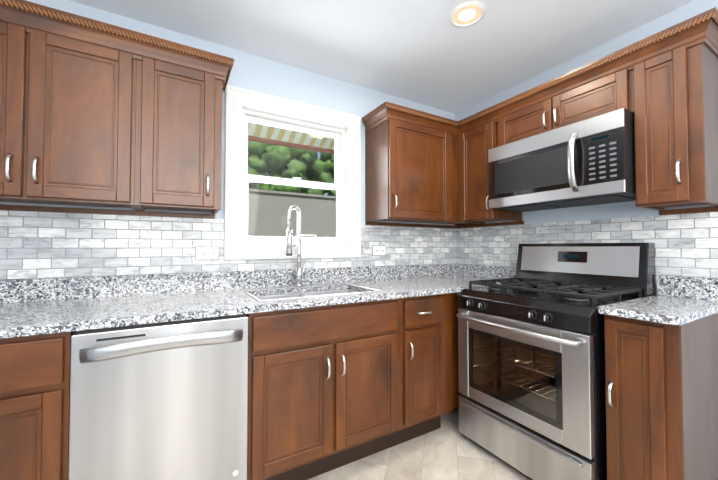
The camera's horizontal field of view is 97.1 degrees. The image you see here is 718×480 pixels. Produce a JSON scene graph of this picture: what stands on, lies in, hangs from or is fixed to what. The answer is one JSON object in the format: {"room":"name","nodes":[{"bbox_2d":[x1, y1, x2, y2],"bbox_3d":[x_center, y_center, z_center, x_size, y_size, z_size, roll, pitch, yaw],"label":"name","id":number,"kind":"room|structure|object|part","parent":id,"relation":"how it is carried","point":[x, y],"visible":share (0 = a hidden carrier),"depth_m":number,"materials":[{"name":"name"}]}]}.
{"room":"kitchen","nodes":[
{"label":"kitchen","id":0,"kind":"room"},
{"bbox_2d":[0,0,454,279],"bbox_3d":[-0.612,0.023,2.083,3.650,2.370,0.150,1,-1,-30],"label":"wall","id":1,"kind":"structure","parent":0,"point":[252,72],"depth_m":2.04,"materials":[{"name":"paint"}]},
{"bbox_2d":[0,8,227,215],"bbox_3d":[-1.229,-0.510,1.468,1.066,0.702,0.313,1,-1,-30],"label":"upper cabinet","id":2,"kind":"object","parent":1,"relation":"attached to","point":[95,113],"depth_m":1.38,"materials":[{"name":"brown wood"}]},
{"bbox_2d":[0,210,455,278],"bbox_3d":[-0.572,0.035,2.014,3.349,0.308,0.008,1,-1,-30],"label":"wall tile","id":3,"kind":"structure","parent":1,"relation":"attached to","point":[43,245],"depth_m":1.68,"materials":[{"name":"grey tile"}]},
{"bbox_2d":[195,247,218,259],"bbox_3d":[-0.875,0.077,1.827,0.126,0.078,0.008,1,-1,-30],"label":"electrical outlet","id":4,"kind":"object","parent":3,"relation":"attached to","point":[206,253],"visible":1,"depth_m":1.83,"materials":[{"name":"white plastic"}]},
{"bbox_2d":[372,245,385,255],"bbox_3d":[0.157,0.081,2.425,0.126,0.078,0.008,1,-1,-30],"label":"electrical outlet","id":5,"kind":"object","parent":3,"relation":"attached to","point":[378,250],"visible":1,"depth_m":2.42,"materials":[{"name":"white plastic"}]},
{"bbox_2d":[248,122,334,153],"bbox_3d":[-0.719,-1.179,2.694,1.784,0.440,0.950,1,-1,-30],"label":"canopy","id":6,"kind":"object","parent":1,"relation":"attached to","point":[308,141],"depth_m":3.17,"materials":[{"name":"fabric"}]},
{"bbox_2d":[224,85,360,259],"bbox_3d":[-0.427,-0.398,2.173,0.930,1.045,0.154,1,-1,-30],"label":"window","id":7,"kind":"structure","parent":1,"relation":"in","point":[243,107],"depth_m":2.11,"materials":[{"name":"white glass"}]},
{"bbox_2d":[365,107,493,226],"bbox_3d":[0.555,-0.488,2.465,0.956,0.702,0.376,1,-1,-30],"label":"upper cabinet","id":8,"kind":"object","parent":1,"relation":"attached to","point":[425,167],"depth_m":2.28,"materials":[{"name":"brown wood"}]},
{"bbox_2d":[69,0,694,113],"bbox_3d":[0.353,-1.248,0.445,3.650,0.100,4.000,1,-1,-30],"label":"ceiling","id":9,"kind":"structure","parent":0,"point":[425,52],"depth_m":1.80,"materials":[{"name":"paint"}]},
{"bbox_2d":[448,1,486,27],"bbox_3d":[0.561,-1.167,1.650,0.190,0.007,0.190,1,-1,-30],"label":"recessed light","id":10,"kind":"object","parent":9,"relation":"in","point":[467,14],"visible":1,"depth_m":1.64,"materials":[{"name":"white plastic"}]},
{"bbox_2d":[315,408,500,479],"bbox_3d":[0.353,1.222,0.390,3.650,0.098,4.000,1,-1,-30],"label":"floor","id":11,"kind":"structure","parent":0,"point":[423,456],"depth_m":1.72,"materials":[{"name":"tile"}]},
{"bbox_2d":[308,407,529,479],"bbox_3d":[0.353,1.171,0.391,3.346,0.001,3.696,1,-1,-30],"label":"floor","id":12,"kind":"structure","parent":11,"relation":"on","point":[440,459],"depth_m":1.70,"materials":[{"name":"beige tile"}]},
{"bbox_2d":[68,314,247,479],"bbox_3d":[-0.848,0.754,1.422,0.568,0.879,0.616,1,-1,-30],"label":"dishwasher","id":13,"kind":"object","parent":12,"relation":"on","point":[161,401],"visible":0.96,"depth_m":1.18,"materials":[{"name":"metal"}]},
{"bbox_2d":[247,298,397,479],"bbox_3d":[-0.269,0.760,1.794,0.796,0.883,0.663,1,-1,-30],"label":"base cabinet","id":14,"kind":"object","parent":12,"relation":"on","point":[323,380],"depth_m":1.51,"materials":[{"name":"brown wood"}]},
{"bbox_2d":[376,292,460,435],"bbox_3d":[0.664,0.773,2.365,0.840,0.884,0.610,1,-1,-30],"label":"base cabinet","id":15,"kind":"object","parent":12,"relation":"on","point":[417,372],"depth_m":1.81,"materials":[{"name":"brown wood"}]},
{"bbox_2d":[0,263,516,338],"bbox_3d":[-0.251,0.253,1.825,2.977,0.132,0.647,1,-1,-30],"label":"countertop","id":16,"kind":"structure","parent":15,"relation":"on","point":[35,306],"depth_m":1.58,"materials":[{"name":"stone"}]},
{"bbox_2d":[286,206,304,285],"bbox_3d":[-0.395,0.038,2.007,0.160,0.506,0.126,1,-1,-30],"label":"faucet","id":17,"kind":"object","parent":16,"relation":"on","point":[299,271],"visible":1,"depth_m":2.01,"materials":[{"name":"silver metal"}]},
{"bbox_2d":[244,284,380,301],"bbox_3d":[-0.259,0.402,1.770,0.678,0.239,0.392,1,-1,-30],"label":"sink","id":18,"kind":"object","parent":16,"relation":"in","point":[299,295],"visible":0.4,"depth_m":1.87,"materials":[{"name":"silver metal"}]},
{"bbox_3d":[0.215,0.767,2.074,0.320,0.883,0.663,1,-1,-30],"label":"drawer","id":19,"kind":"part","parent":15,"relation":"part of","materials":[{"name":"brown wood"}]},
{"bbox_2d":[456,243,655,479],"bbox_3d":[1.050,0.609,1.775,0.766,1.185,0.715,1,-1,-30],"label":"range","id":20,"kind":"object","parent":12,"relation":"on","point":[531,365],"visible":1,"depth_m":1.62,"materials":[{"name":"silver metal"}]},
{"bbox_3d":[0.763,0.777,1.605,0.102,0.742,0.707,1,-1,-30],"label":"door","id":21,"kind":"part","parent":20,"relation":"part of","materials":[{"name":"silver metal"}]},
{"bbox_2d":[604,313,717,479],"bbox_3d":[1.341,0.751,1.374,0.663,0.883,0.237,1,-1,-30],"label":"base cabinet","id":22,"kind":"object","parent":12,"relation":"on","point":[661,387],"visible":0.83,"depth_m":1.22,"materials":[{"name":"brown wood"}]},
{"bbox_2d":[599,275,717,325],"bbox_3d":[1.348,0.243,1.389,0.647,0.132,0.246,1,-1,-30],"label":"countertop","id":23,"kind":"structure","parent":22,"relation":"on","point":[678,300],"depth_m":1.39,"materials":[{"name":"stone"}]},
{"bbox_2d":[455,0,717,294],"bbox_3d":[1.905,0.004,1.229,0.150,2.370,3.850,1,-1,-30],"label":"wall","id":24,"kind":"structure","parent":0,"point":[628,209],"depth_m":1.91,"materials":[{"name":"paint"}]},
{"bbox_2d":[466,115,497,222],"bbox_3d":[0.966,-0.489,2.397,0.313,0.702,0.359,1,-1,-30],"label":"upper cabinet","id":25,"kind":"object","parent":24,"relation":"attached to","point":[480,133],"depth_m":2.28,"materials":[{"name":"brown wood"}]},
{"bbox_2d":[494,111,529,222],"bbox_3d":[0.974,-0.489,2.383,0.313,0.702,0.392,1,-1,-30],"label":"upper cabinet","id":26,"kind":"object","parent":24,"relation":"attached to","point":[507,129],"depth_m":2.11,"materials":[{"name":"brown wood"}]},
{"bbox_2d":[488,108,635,211],"bbox_3d":[1.190,-0.408,1.872,0.450,0.396,0.736,1,-1,-30],"label":"over-the-range microwave","id":27,"kind":"object","parent":24,"relation":"attached to","point":[589,161],"visible":0.98,"depth_m":1.69,"materials":[{"name":"silver metal"}]},
{"bbox_2d":[456,212,717,290],"bbox_3d":[1.526,0.072,1.726,0.008,0.396,2.592,1,-1,-30],"label":"wall tile","id":28,"kind":"structure","parent":24,"relation":"attached to","point":[686,244],"depth_m":1.78,"materials":[{"name":"grey tile"}]},
{"bbox_2d":[626,23,717,214],"bbox_3d":[1.494,-0.509,1.486,0.313,0.702,0.232,1,-1,-30],"label":"upper cabinet","id":29,"kind":"object","parent":24,"relation":"attached to","point":[672,86],"depth_m":1.39,"materials":[{"name":"brown wood"}]},
{"label":"outside","id":30,"kind":"structure","parent":0,"visible":0},
{"bbox_3d":[-6.409,1.444,11.413,24.000,0.060,21.840,1,-1,-30],"label":"lawn","id":31,"kind":"structure","parent":30,"visible":0},
{"bbox_2d":[248,188,335,236],"bbox_3d":[-2.678,0.144,5.997,15.000,2.300,0.280,1,-1,-30],"label":"fence","id":32,"kind":"object","parent":31,"relation":"on","point":[313,222],"depth_m":6.59,"materials":[{"name":"paint"}]},
{"bbox_2d":[248,140,335,195],"bbox_3d":[-8.724,-1.987,13.945,17.193,6.904,6.809,1,-1,-30],"label":"tree","id":33,"kind":"object","parent":31,"relation":"on","point":[312,163],"depth_m":13.91,"materials":[{"name":"green plant"}]}
]}

